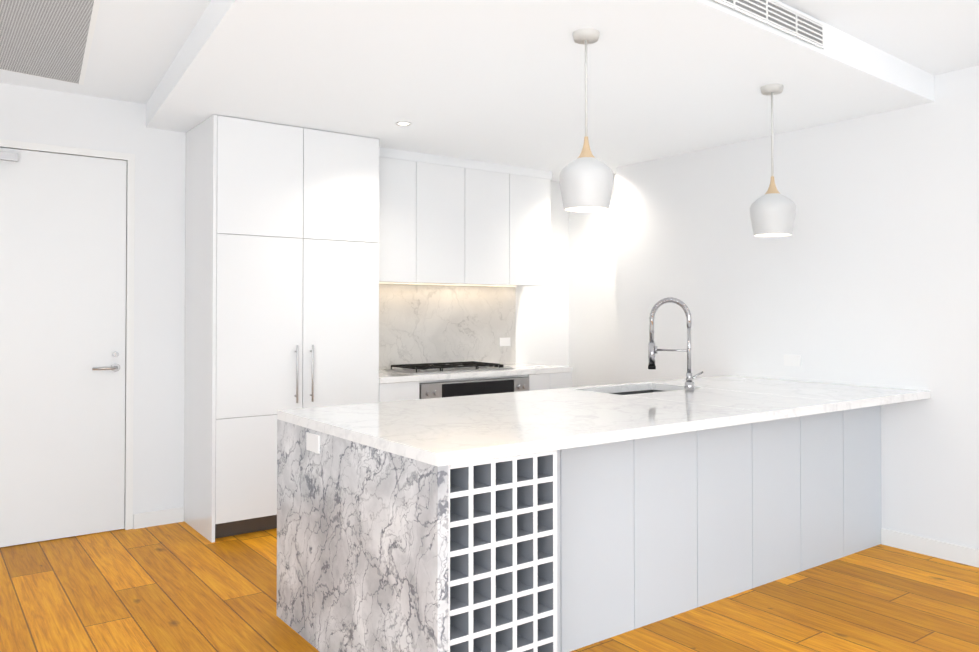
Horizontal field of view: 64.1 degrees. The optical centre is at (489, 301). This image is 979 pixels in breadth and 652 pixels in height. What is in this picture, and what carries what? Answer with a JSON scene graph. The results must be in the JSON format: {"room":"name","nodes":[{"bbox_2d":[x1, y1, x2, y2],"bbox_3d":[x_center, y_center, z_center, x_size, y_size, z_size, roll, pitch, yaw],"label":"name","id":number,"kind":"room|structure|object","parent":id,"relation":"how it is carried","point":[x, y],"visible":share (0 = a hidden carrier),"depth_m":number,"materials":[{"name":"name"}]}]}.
{"room":"kitchen","nodes":[
{"label":"kitchen","id":0,"kind":"room"},
{"bbox_2d":[0,83,568,513],"bbox_3d":[-3.918,-0.068,3.680,12.400,2.900,0.200,1,-1,-36],"label":"wall","id":1,"kind":"structure","parent":0,"point":[41,116],"depth_m":4.90,"materials":[{"name":"white paint"}]},
{"bbox_2d":[0,148,126,546],"bbox_3d":[-2.545,0.259,4.559,0.783,2.258,0.107,1,-1,-36],"label":"door","id":2,"kind":"structure","parent":1,"relation":"in","point":[62,323],"depth_m":4.59,"materials":[{"name":"white wood"}]},
{"bbox_2d":[0,139,134,529],"bbox_3d":[-2.587,0.240,4.623,0.865,2.309,0.154,1,-1,-36],"label":"door frame","id":3,"kind":"structure","parent":1,"relation":"attached to","point":[129,334],"depth_m":4.80,"materials":[{"name":"white wood"}]},
{"bbox_2d":[133,507,183,528],"bbox_3d":[-5.397,1.320,2.438,8.566,0.090,0.015,1,-1,-36],"label":"skirt","id":4,"kind":"object","parent":1,"relation":"attached to","point":[157,518],"visible":1,"depth_m":4.88,"materials":[{"name":"white wood"}]},
{"bbox_2d":[379,157,418,283],"bbox_3d":[-0.802,-0.576,5.640,0.424,0.869,0.348,1,-1,-36],"label":"upper cabinet","id":5,"kind":"object","parent":1,"relation":"attached to","point":[398,178],"depth_m":5.54,"materials":[{"name":"white"}]},
{"bbox_2d":[419,162,466,284],"bbox_3d":[-0.459,-0.573,5.892,0.426,0.869,0.348,1,-1,-36],"label":"upper cabinet","id":6,"kind":"object","parent":1,"relation":"attached to","point":[444,225],"depth_m":5.76,"materials":[{"name":"white"}]},
{"bbox_2d":[379,283,515,369],"bbox_3d":[-0.428,0.190,6.110,1.594,0.647,0.018,1,-1,-36],"label":"backsplash","id":7,"kind":"structure","parent":1,"relation":"attached to","point":[420,324],"depth_m":6.16,"materials":[{"name":"stone"}]},
{"bbox_2d":[500,337,509,345],"bbox_3d":[0.129,0.335,6.502,0.110,0.070,0.006,1,-1,-36],"label":"outlet","id":8,"kind":"object","parent":7,"relation":"attached to","point":[504,341],"visible":1,"depth_m":6.50,"materials":[{"name":"white plastic"}]},
{"bbox_2d":[463,168,510,285],"bbox_3d":[-0.117,-0.570,6.144,0.425,0.869,0.348,1,-1,-36],"label":"upper cabinet","id":9,"kind":"object","parent":1,"relation":"attached to","point":[488,192],"depth_m":6.01,"materials":[{"name":"white"}]},
{"bbox_2d":[495,174,549,286],"bbox_3d":[0.225,-0.566,6.396,0.425,0.869,0.348,1,-1,-36],"label":"upper cabinet","id":10,"kind":"object","parent":1,"relation":"attached to","point":[530,196],"depth_m":6.26,"materials":[{"name":"white"}]},
{"bbox_2d":[0,522,978,651],"bbox_3d":[-0.291,1.345,-1.265,12.400,0.060,12.435,1,-1,-36],"label":"floor","id":11,"kind":"structure","parent":0,"point":[179,587],"depth_m":3.56,"materials":[{"name":"brown wood"}]},
{"bbox_2d":[184,114,378,542],"bbox_3d":[-1.329,0.159,5.070,1.086,2.483,0.624,1,-1,-36],"label":"tall cabinet","id":12,"kind":"object","parent":11,"relation":"on","point":[281,267],"visible":0.75,"depth_m":4.77,"materials":[{"name":"white paint"}]},
{"bbox_2d":[379,363,572,401],"bbox_3d":[-0.207,0.962,5.904,1.720,0.900,0.595,1,-1,-36],"label":"bench","id":13,"kind":"object","parent":11,"relation":"on","point":[396,386],"visible":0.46,"depth_m":5.64,"materials":[{"name":"white stone"}]},
{"bbox_2d":[384,361,513,373],"bbox_3d":[-0.298,0.509,5.873,0.884,0.077,0.424,1,-1,-36],"label":"cooktop","id":14,"kind":"object","parent":13,"relation":"on","point":[423,368],"visible":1,"depth_m":5.76,"materials":[{"name":"silver metal"}]},
{"bbox_2d":[419,377,528,398],"bbox_3d":[-0.235,0.865,5.834,0.954,0.586,0.609,1,-1,-36],"label":"oven","id":15,"kind":"object","parent":13,"relation":"in","point":[465,388],"visible":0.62,"depth_m":5.60,"materials":[{"name":"silver metal"}]},
{"bbox_2d":[277,395,930,651],"bbox_3d":[0.743,0.954,3.858,3.204,0.860,1.310,1,-1,-36],"label":"kitchen island","id":16,"kind":"object","parent":11,"relation":"on","point":[562,519],"depth_m":3.14,"materials":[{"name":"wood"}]},
{"bbox_2d":[306,432,319,453],"bbox_3d":[-0.705,0.564,3.122,0.006,0.070,0.115,1,-1,-36],"label":"outlet","id":17,"kind":"object","parent":16,"relation":"attached to","point":[312,442],"visible":1,"depth_m":3.11,"materials":[{"name":"white plastic"}]},
{"bbox_2d":[277,375,930,462],"bbox_3d":[0.743,0.504,3.864,3.204,0.040,1.310,1,-1,-36],"label":"island countertop","id":18,"kind":"structure","parent":16,"relation":"on","point":[458,427],"depth_m":3.36,"materials":[{"name":"white stone"}]},
{"bbox_2d":[609,387,676,394],"bbox_3d":[0.844,0.636,4.415,0.670,0.232,0.400,1,-1,-36],"label":"sink","id":19,"kind":"object","parent":18,"relation":"in","point":[628,390],"depth_m":4.66,"materials":[{"name":"silver metal"}]},
{"bbox_2d":[648,297,702,390],"bbox_3d":[1.036,0.233,4.373,0.180,0.514,0.258,1,-1,-36],"label":"faucet","id":20,"kind":"object","parent":18,"relation":"on","point":[688,382],"visible":1,"depth_m":4.33,"materials":[{"name":"silver metal"}]},
{"bbox_2d":[0,0,978,103],"bbox_3d":[-0.291,-1.390,-1.228,12.400,0.150,12.435,1,-1,-36],"label":"ceiling","id":21,"kind":"structure","parent":0,"point":[136,46],"depth_m":3.67,"materials":[{"name":"white paint"}]},
{"bbox_2d":[0,0,100,84],"bbox_3d":[-2.361,-1.250,3.278,1.468,0.007,1.844,1,-1,-36],"label":"ceiling vent","id":22,"kind":"object","parent":21,"relation":"in","point":[50,39],"visible":1,"depth_m":3.67,"materials":[{"name":"white metal"}]},
{"bbox_2d":[146,0,933,181],"bbox_3d":[0.170,-1.165,4.461,3.848,0.145,3.414,1,-1,-36],"label":"ceiling","id":23,"kind":"structure","parent":0,"point":[497,81],"depth_m":3.86,"materials":[{"name":"white paint"}]},
{"bbox_2d":[395,121,411,125],"bbox_3d":[-0.525,-1.087,4.771,0.100,0.004,0.100,1,-1,-36],"label":"recessed light","id":24,"kind":"object","parent":23,"relation":"in","point":[402,123],"visible":1,"depth_m":4.77,"materials":[{"name":"white"}]},
{"bbox_2d":[379,147,551,179],"bbox_3d":[-0.282,-1.044,6.032,1.718,0.075,0.345,1,-1,-36],"label":"bulkhead","id":25,"kind":"object","parent":23,"relation":"attached to","point":[441,160],"visible":0.29,"depth_m":5.88,"materials":[{"name":"white paint"}]},
{"bbox_2d":[559,28,613,211],"bbox_3d":[0.399,-0.745,3.224,0.224,0.730,0.224,1,-1,-36],"label":"pendant light","id":26,"kind":"object","parent":23,"relation":"hanging from","point":[586,176],"visible":1,"depth_m":3.15,"materials":[{"name":"white metal"}]},
{"bbox_2d":[714,0,823,48],"bbox_3d":[1.125,-1.183,3.171,0.942,0.109,0.005,1,-1,-40],"label":"ceiling vent","id":27,"kind":"object","parent":23,"relation":"in","point":[784,18],"visible":0.94,"depth_m":3.25,"materials":[{"name":"white metal"}]},
{"bbox_2d":[750,84,795,236],"bbox_3d":[1.446,-0.719,3.994,0.224,0.760,0.224,1,-1,-36],"label":"pendant light","id":28,"kind":"object","parent":23,"relation":"hanging from","point":[772,211],"visible":1,"depth_m":3.92,"materials":[{"name":"white metal"}]},
{"bbox_2d":[569,65,978,548],"bbox_3d":[4.467,-0.089,2.134,0.730,2.900,12.235,1,-1,-36],"label":"wall","id":29,"kind":"structure","parent":0,"point":[866,273],"depth_m":4.75,"materials":[{"name":"white paint"}]},
{"bbox_2d":[784,355,800,366],"bbox_3d":[1.923,0.374,4.961,0.008,0.070,0.115,1,-1,-36],"label":"outlet","id":30,"kind":"object","parent":29,"relation":"attached to","point":[792,360],"visible":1,"depth_m":4.96,"materials":[{"name":"white plastic"}]},
{"bbox_2d":[881,528,978,567],"bbox_3d":[5.024,1.297,0.729,0.015,0.090,9.343,1,-1,-36],"label":"skirt","id":31,"kind":"object","parent":29,"relation":"attached to","point":[938,549],"visible":1,"depth_m":4.26,"materials":[{"name":"white wood"}]}
]}

